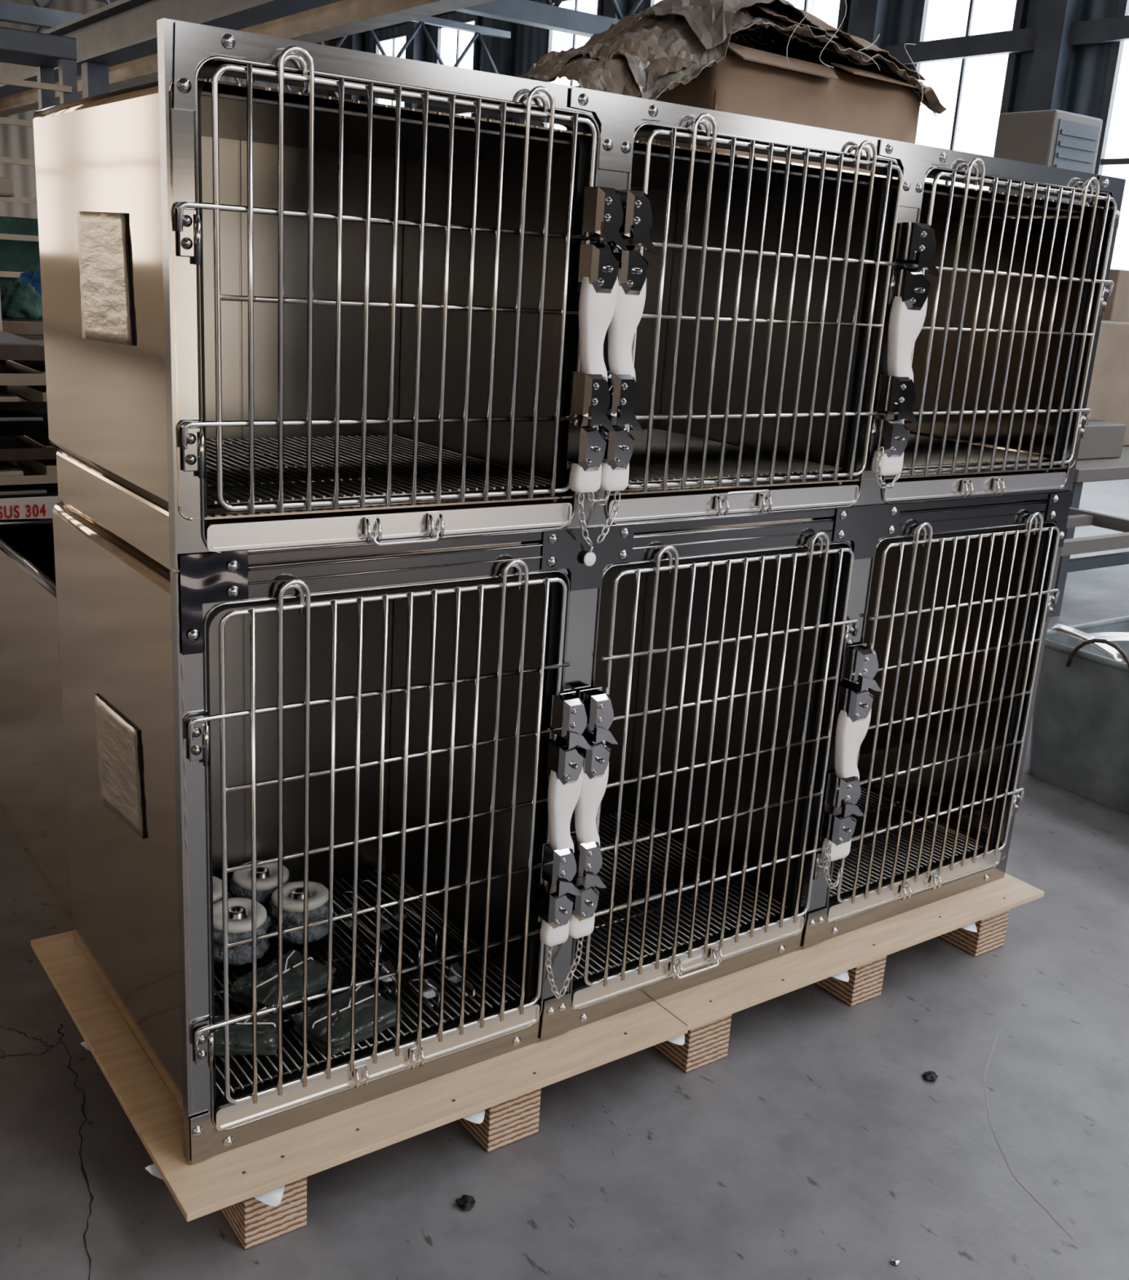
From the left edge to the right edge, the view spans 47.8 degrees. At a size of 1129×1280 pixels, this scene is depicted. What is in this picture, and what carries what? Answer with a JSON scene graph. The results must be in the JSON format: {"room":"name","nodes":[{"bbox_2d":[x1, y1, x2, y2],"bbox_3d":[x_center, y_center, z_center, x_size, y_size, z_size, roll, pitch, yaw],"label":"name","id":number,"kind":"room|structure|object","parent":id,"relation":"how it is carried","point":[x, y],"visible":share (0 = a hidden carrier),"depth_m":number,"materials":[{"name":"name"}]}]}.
{"room":"warehouse","nodes":[
{"label":"warehouse","id":0,"kind":"room"},
{"bbox_2d":[0,0,332,218],"bbox_3d":[-12.369,-9.175,23.378,17.500,5.815,0.200,-8,20,-35],"label":"wall","id":1,"kind":"structure","parent":0,"point":[15,141],"depth_m":24.59,"materials":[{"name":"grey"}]},
{"bbox_2d":[93,0,457,40],"bbox_3d":[-2.025,-7.452,8.927,17.500,0.200,35.000,-8,20,-35],"label":"ceiling","id":2,"kind":"structure","parent":0,"point":[103,1],"depth_m":24.98,"materials":[{"name":"grey"}]},
{"bbox_2d":[0,479,1128,1279],"bbox_3d":[-2.396,-1.782,10.568,17.500,0.001,35.000,-8,20,-35],"label":"floor","id":3,"kind":"structure","parent":0,"point":[820,1147],"depth_m":2.09,"materials":[{"name":"concrete"}]},
{"bbox_2d":[0,177,15,331],"bbox_3d":[-2.018,-0.837,4.578,0.280,1.560,0.280,-8,20,-35],"label":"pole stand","id":4,"kind":"object","parent":3,"relation":"on","point":[6,184],"visible":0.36,"depth_m":4.35,"materials":[{"name":"beige metal"}]},
{"bbox_2d":[1,316,43,335],"bbox_3d":[-2.485,-1.027,6.104,1.700,1.020,0.900,-8,20,-35],"label":"bench","id":5,"kind":"object","parent":3,"relation":"on","point":[17,326],"visible":0.03,"depth_m":5.53,"materials":[{"name":"wood"}]},
{"bbox_2d":[0,280,42,319],"bbox_3d":[-2.436,-1.527,5.705,0.200,0.164,0.205,5,16,4],"label":"cloth","id":6,"kind":"object","parent":5,"relation":"on","point":[19,300],"visible":0.97,"depth_m":5.66,"materials":[{"name":"green fabric"}]},
{"bbox_2d":[17,265,41,295],"bbox_3d":[-2.481,-1.671,6.080,0.306,0.225,0.308,-8,20,-35],"label":"cloth","id":7,"kind":"object","parent":5,"relation":"on","point":[28,277],"visible":0.11,"depth_m":6.01,"materials":[{"name":"blue fabric"}]},
{"bbox_2d":[0,330,58,498],"bbox_3d":[-1.543,-0.378,3.857,0.989,1.140,0.483,-8,20,-35],"label":"storage rack","id":8,"kind":"object","parent":3,"relation":"on","point":[28,458],"visible":0.16,"depth_m":3.56,"materials":[{"name":"metal"}]},
{"bbox_2d":[0,330,44,360],"bbox_3d":[-1.494,-0.863,3.729,0.930,0.048,0.483,-8,20,-35],"label":"shelf","id":9,"kind":"object","parent":8,"relation":"on","point":[12,347],"depth_m":3.47,"materials":[{"name":"metal"}]},
{"bbox_2d":[0,360,45,385],"bbox_3d":[-1.540,-0.792,3.719,0.930,0.048,0.483,-8,20,-35],"label":"shelf","id":10,"kind":"object","parent":8,"relation":"on","point":[12,372],"depth_m":3.55,"materials":[{"name":"metal"}]},
{"bbox_2d":[0,385,47,410],"bbox_3d":[-1.504,-0.733,3.766,0.930,0.048,0.483,-8,20,-35],"label":"shelf","id":11,"kind":"object","parent":8,"relation":"on","point":[12,397],"depth_m":3.53,"materials":[{"name":"brown wood"}]},
{"bbox_2d":[0,410,48,435],"bbox_3d":[-1.520,-0.666,3.777,0.930,0.048,0.483,-8,20,-35],"label":"shelf","id":12,"kind":"object","parent":8,"relation":"on","point":[12,423],"depth_m":3.53,"materials":[{"name":"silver metal"}]},
{"bbox_2d":[0,458,57,485],"bbox_3d":[-1.509,-0.538,3.828,0.930,0.048,0.483,-8,20,-35],"label":"tray","id":13,"kind":"object","parent":8,"relation":"on","point":[28,471],"depth_m":3.59,"materials":[{"name":"metal"}]},
{"bbox_2d":[0,483,57,498],"bbox_3d":[-1.547,-0.468,3.823,0.930,0.048,0.483,-8,20,-35],"label":"tray","id":14,"kind":"object","parent":8,"relation":"on","point":[46,489],"depth_m":3.59,"materials":[{"name":"silver metal"}]},
{"bbox_2d":[0,435,58,460],"bbox_3d":[-1.549,-0.597,3.778,0.930,0.048,0.483,-8,20,-35],"label":"tray","id":15,"kind":"object","parent":8,"relation":"on","point":[24,447],"depth_m":3.58,"materials":[{"name":"metal"}]},
{"bbox_2d":[0,495,61,519],"bbox_3d":[-1.503,-0.357,3.533,0.340,0.075,0.010,-8,20,-35],"label":"sign board","id":16,"kind":"object","parent":8,"relation":"on","point":[41,507],"visible":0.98,"depth_m":3.54,"materials":[{"name":"white"}]},
{"bbox_2d":[0,518,72,920],"bbox_3d":[-0.824,0.135,2.992,0.818,0.726,0.876,-8,20,-35],"label":"metal cabinet","id":17,"kind":"object","parent":3,"relation":"on","point":[33,788],"visible":0.13,"depth_m":2.79,"materials":[{"name":"beige"}]},
{"bbox_2d":[0,26,77,336],"bbox_3d":[-4.218,-3.004,9.423,1.120,2.750,0.750,-8,20,-35],"label":"storage rack","id":18,"kind":"object","parent":3,"relation":"on","point":[19,237],"visible":0.42,"depth_m":9.16,"materials":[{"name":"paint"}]},
{"bbox_2d":[35,26,338,97],"bbox_3d":[-8.492,-8.659,23.730,9.700,5.114,0.200,-8,20,-35],"label":"beam","id":19,"kind":"structure","parent":3,"relation":"on","point":[40,28],"depth_m":24.78,"materials":[{"name":"metal"}]},
{"bbox_2d":[0,0,511,74],"bbox_3d":[-5.030,-7.088,19.088,9.700,5.114,0.200,-8,20,-35],"label":"roof truss","id":20,"kind":"object","parent":3,"relation":"on","point":[38,15],"depth_m":19.56,"materials":[{"name":"metal"}]},
{"bbox_2d":[0,0,342,97],"bbox_3d":[-6.895,-6.803,15.402,0.300,0.390,19.300,-8,20,-35],"label":"beam","id":21,"kind":"structure","parent":20,"relation":"attached to","point":[118,32],"depth_m":11.07,"materials":[{"name":"metal"}]},
{"bbox_2d":[0,0,497,116],"bbox_3d":[-5.011,-7.427,16.273,0.300,0.340,19.800,-8,20,-35],"label":"beam","id":22,"kind":"structure","parent":20,"relation":"attached to","point":[343,18],"depth_m":12.82,"materials":[{"name":"metal"}]},
{"bbox_2d":[80,0,643,98],"bbox_3d":[-1.568,-5.518,14.446,9.700,5.114,0.200,-8,20,-35],"label":"beam","id":23,"kind":"structure","parent":3,"relation":"on","point":[95,77],"depth_m":14.66,"materials":[{"name":"metal"}]},
{"bbox_2d":[455,1194,475,1210],"bbox_3d":[-0.149,0.856,1.941,0.030,0.012,0.027,-8,20,-35],"label":"scrap","id":24,"kind":"object","parent":3,"relation":"on","point":[465,1202],"visible":1,"depth_m":1.94,"materials":[{"name":"black"}]},
{"bbox_2d":[30,872,1044,1249],"bbox_3d":[0.036,0.618,2.618,1.968,0.115,0.854,-8,20,-35],"label":"wooden pallet","id":25,"kind":"object","parent":3,"relation":"on","point":[260,1187],"visible":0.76,"depth_m":2.10,"materials":[{"name":"brown wood"}]},
{"bbox_2d":[32,17,1126,1164],"bbox_3d":[0.117,-0.147,2.371,1.889,1.500,0.670,-8,20,-35],"label":"cage","id":26,"kind":"object","parent":25,"relation":"on","point":[626,563],"depth_m":2.13,"materials":[{"name":"silver metal"}]},
{"bbox_2d":[212,875,231,904],"bbox_3d":[-0.668,0.481,2.317,0.119,0.080,0.121,-7,20,-35],"label":"caster wheel","id":27,"kind":"object","parent":26,"relation":"on","point":[217,882],"visible":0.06,"depth_m":2.31,"materials":[{"name":"white plastic"}]},
{"bbox_2d":[213,897,271,966],"bbox_3d":[-0.577,0.509,2.241,0.119,0.083,0.120,-3,18,-23],"label":"caster wheel","id":28,"kind":"object","parent":26,"relation":"on","point":[239,909],"visible":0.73,"depth_m":2.20,"materials":[{"name":"white rubber"}]},
{"bbox_2d":[214,1006,277,1056],"bbox_3d":[-0.503,0.603,1.993,0.117,0.054,0.082,2,16,-7],"label":"packet","id":29,"kind":"object","parent":26,"relation":"on","point":[241,1032],"visible":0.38,"depth_m":1.97,"materials":[{"name":"green plastic"}]},
{"bbox_2d":[229,860,290,919],"bbox_3d":[-0.570,0.467,2.388,0.117,0.080,0.120,-7,20,-35],"label":"caster wheel","id":30,"kind":"object","parent":26,"relation":"on","point":[240,885],"visible":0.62,"depth_m":2.35,"materials":[{"name":"white plastic"}]},
{"bbox_2d":[229,948,336,1014],"bbox_3d":[-0.472,0.562,2.142,0.109,0.054,0.155,14,19,32],"label":"packet","id":31,"kind":"object","parent":26,"relation":"on","point":[241,990],"visible":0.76,"depth_m":2.12,"materials":[{"name":"green plastic"}]},
{"bbox_2d":[267,880,334,945],"bbox_3d":[-0.480,0.493,2.318,0.116,0.082,0.118,15,20,34],"label":"caster wheel","id":32,"kind":"object","parent":26,"relation":"on","point":[292,892],"visible":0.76,"depth_m":2.28,"materials":[{"name":"white rubber"}]},
{"bbox_2d":[291,983,402,1054],"bbox_3d":[-0.350,0.596,2.053,0.109,0.054,0.155,18,21,40],"label":"packet","id":33,"kind":"object","parent":26,"relation":"on","point":[364,996],"visible":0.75,"depth_m":2.03,"materials":[{"name":"green plastic"}]},
{"bbox_2d":[213,1003,539,1130],"bbox_3d":[-0.278,0.656,1.996,0.561,0.036,0.055,-8,20,-35],"label":"drip tray","id":34,"kind":"object","parent":26,"relation":"on","point":[271,1102],"depth_m":1.98,"materials":[{"name":"silver metal"}]},
{"bbox_2d":[204,502,572,551],"bbox_3d":[-0.224,-0.158,1.759,0.561,0.040,0.058,-8,20,-35],"label":"drip tray","id":35,"kind":"object","parent":26,"relation":"on","point":[399,526],"depth_m":1.74,"materials":[{"name":"silver metal"}]},
{"bbox_2d":[571,915,804,1008],"bbox_3d":[0.236,0.586,2.353,0.559,0.036,0.058,-8,20,-35],"label":"drip tray","id":36,"kind":"object","parent":26,"relation":"on","point":[599,993],"depth_m":2.34,"materials":[{"name":"silver metal"}]},
{"bbox_2d":[516,0,946,173],"bbox_3d":[0.302,-1.039,2.389,0.835,0.335,0.415,-8,20,-35],"label":"cardboard box","id":37,"kind":"object","parent":26,"relation":"on","point":[771,60],"visible":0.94,"depth_m":2.26,"materials":[{"name":"cardboard"}]},
{"bbox_2d":[607,484,858,521],"bbox_3d":[0.290,-0.233,2.116,0.559,0.041,0.058,-8,20,-35],"label":"drip tray","id":38,"kind":"object","parent":26,"relation":"on","point":[687,502],"depth_m":2.10,"materials":[{"name":"silver metal"}]},
{"bbox_2d":[826,850,1001,922],"bbox_3d":[0.746,0.516,2.712,0.555,0.036,0.055,-8,20,-35],"label":"drip tray","id":39,"kind":"object","parent":26,"relation":"on","point":[849,908],"depth_m":2.70,"materials":[{"name":"silver metal"}]},
{"bbox_2d":[882,471,1066,502],"bbox_3d":[0.799,-0.301,2.475,0.555,0.036,0.055,-8,20,-35],"label":"drip tray","id":40,"kind":"object","parent":26,"relation":"on","point":[931,486],"depth_m":2.46,"materials":[{"name":"silver metal"}]},
{"bbox_2d":[890,1258,899,1265],"bbox_3d":[0.489,0.918,1.883,0.014,0.005,0.011,-8,20,-35],"label":"nut","id":41,"kind":"object","parent":3,"relation":"on","point":[894,1261],"visible":1,"depth_m":1.88,"materials":[{"name":"silver metal"}]},
{"bbox_2d":[922,1071,937,1080],"bbox_3d":[0.670,0.797,2.331,0.027,0.011,0.030,-3,17,-21],"label":"scrap","id":42,"kind":"object","parent":3,"relation":"on","point":[930,1075],"visible":1,"depth_m":2.33,"materials":[{"name":"black"}]},
{"bbox_2d":[988,109,1102,204],"bbox_3d":[3.576,-2.629,9.941,0.600,2.719,0.518,-8,20,-35],"label":"metal box","id":43,"kind":"object","parent":3,"relation":"on","point":[1055,138],"visible":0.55,"depth_m":9.42,"materials":[{"name":"grey paint"}]},
{"bbox_2d":[1048,119,1099,204],"bbox_3d":[3.781,-3.493,9.479,0.500,0.660,0.017,-8,20,-35],"label":"vent","id":44,"kind":"object","parent":43,"relation":"attached to","point":[1075,144],"depth_m":9.42,"materials":[{"name":"metal"}]},
{"bbox_2d":[1029,615,1128,814],"bbox_3d":[2.046,0.253,3.666,0.968,0.485,1.114,-8,20,-35],"label":"tub","id":45,"kind":"object","parent":3,"relation":"on","point":[1080,737],"visible":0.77,"depth_m":3.68,"materials":[{"name":"grey metal"}]},
{"bbox_2d":[1051,445,1128,617],"bbox_3d":[2.781,-0.804,7.134,2.600,0.680,1.800,-8,20,-35],"label":"metal rack","id":46,"kind":"object","parent":3,"relation":"on","point":[1108,468],"visible":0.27,"depth_m":5.81,"materials":[{"name":"grey metal"}]},
{"bbox_2d":[1077,418,1126,459],"bbox_3d":[2.392,-0.965,6.078,0.505,0.162,0.300,-8,20,-35],"label":"machine","id":47,"kind":"object","parent":46,"relation":"on","point":[1101,439],"visible":0.25,"depth_m":6.01,"materials":[{"name":"grey paint"}]},
{"bbox_2d":[1085,320,1128,445],"bbox_3d":[2.606,-1.383,6.743,0.905,0.622,0.700,-8,20,-35],"label":"carton","id":48,"kind":"object","parent":46,"relation":"on","point":[1108,400],"visible":0.1,"depth_m":6.42,"materials":[{"name":"beige cardboard"}]},
{"bbox_2d":[1102,269,1128,322],"bbox_3d":[3.181,-1.765,7.689,0.505,0.902,0.500,-8,20,-35],"label":"carton","id":49,"kind":"object","parent":48,"relation":"on","point":[1117,308],"visible":0.13,"depth_m":7.30,"materials":[{"name":"beige cardboard"}]},
{"bbox_2d":[1060,506,1128,555],"bbox_3d":[1.771,-0.212,5.095,1.040,0.550,0.740,-8,20,-35],"label":"trestle","id":50,"kind":"object","parent":3,"relation":"on","point":[1077,517],"visible":0.13,"depth_m":4.83,"materials":[{"name":"grey paint"}]},
{"bbox_2d":[331,0,1118,126],"bbox_3d":[4.993,-5.557,14.803,0.200,5.815,35.000,-8,20,-35],"label":"wall","id":51,"kind":"structure","parent":0,"point":[1088,68],"depth_m":15.40,"materials":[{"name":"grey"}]},
{"bbox_2d":[344,33,362,101],"bbox_3d":[-4.510,-9.684,27.000,0.220,5.764,0.320,-8,20,-35],"label":"trim","id":52,"kind":"structure","parent":51,"relation":"attached to","point":[353,42],"depth_m":26.16,"materials":[{"name":"paint"}]},
{"bbox_2d":[373,32,405,106],"bbox_3d":[-3.516,-9.967,25.835,0.095,4.250,1.500,-8,20,-35],"label":"window","id":53,"kind":"structure","parent":51,"relation":"in","point":[392,45],"depth_m":25.44,"materials":[{"name":"glass"}]},
{"bbox_2d":[404,21,424,108],"bbox_3d":[-3.010,-9.003,24.988,0.220,5.764,0.320,-8,20,-35],"label":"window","id":54,"kind":"structure","parent":51,"relation":"attached to","point":[415,50],"depth_m":24.21,"materials":[{"name":"glass"}]},
{"bbox_2d":[434,14,482,117],"bbox_3d":[-2.074,-9.313,23.901,0.095,4.250,1.500,-8,20,-35],"label":"window","id":55,"kind":"structure","parent":51,"relation":"in","point":[450,43],"depth_m":23.42,"materials":[{"name":"glass"}]},
{"bbox_2d":[488,18,512,121],"bbox_3d":[-1.221,-8.192,22.590,0.220,5.764,0.320,-8,20,-35],"label":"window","id":56,"kind":"structure","parent":51,"relation":"attached to","point":[501,48],"depth_m":21.93,"materials":[{"name":"paint"}]},
{"bbox_2d":[541,0,604,129],"bbox_3d":[0.061,-8.345,21.039,0.095,4.250,1.500,-8,20,-35],"label":"window","id":57,"kind":"structure","parent":51,"relation":"in","point":[557,41],"depth_m":20.79,"materials":[{"name":"glass"}]},
{"bbox_2d":[602,0,627,18],"bbox_3d":[0.626,-7.355,20.114,0.220,5.764,0.320,-8,20,-35],"label":"trim","id":58,"kind":"structure","parent":51,"relation":"attached to","point":[608,9],"depth_m":19.37,"materials":[{"name":"paint"}]},
{"bbox_2d":[646,0,661,8],"bbox_3d":[1.591,-7.651,18.989,0.095,4.250,1.500,-8,20,-35],"label":"window","id":59,"kind":"structure","parent":51,"relation":"in","point":[649,2],"depth_m":19.00,"materials":[{"name":"glass"}]},
{"bbox_2d":[417,15,1128,115],"bbox_3d":[1.532,-8.199,18.759,0.100,0.220,22.500,-8,20,-35],"label":"horizontal beam","id":60,"kind":"structure","parent":51,"relation":"attached to","point":[1113,29],"depth_m":14.28,"materials":[{"name":"metal"}]},
{"bbox_2d":[786,0,851,32],"bbox_3d":[3.062,-6.984,17.016,0.095,4.250,1.500,-8,20,-35],"label":"window","id":61,"kind":"structure","parent":51,"relation":"in","point":[832,12],"depth_m":16.35,"materials":[{"name":"glass"}]},
{"bbox_2d":[853,0,890,47],"bbox_3d":[3.655,-5.981,16.052,0.220,5.764,0.320,-8,20,-35],"label":"trim","id":62,"kind":"structure","parent":51,"relation":"attached to","point":[872,15],"depth_m":15.50,"materials":[{"name":"paint"}]},
{"bbox_2d":[909,0,1029,190],"bbox_3d":[4.609,-6.283,14.942,0.095,4.250,1.500,-8,20,-35],"label":"window","id":63,"kind":"structure","parent":51,"relation":"in","point":[974,92],"depth_m":14.82,"materials":[{"name":"glass"}]},
{"bbox_2d":[1025,0,1080,111],"bbox_3d":[5.185,-5.287,14.002,0.220,5.764,0.320,-8,20,-35],"label":"steel column","id":64,"kind":"structure","parent":51,"relation":"attached to","point":[1052,55],"depth_m":13.64,"materials":[{"name":"metal"}]},
{"bbox_2d":[1093,0,1128,270],"bbox_3d":[6.149,-5.584,12.877,0.095,4.250,1.500,-8,20,-35],"label":"window","id":65,"kind":"structure","parent":51,"relation":"in","point":[1113,154],"depth_m":13.41,"materials":[{"name":"glass"}]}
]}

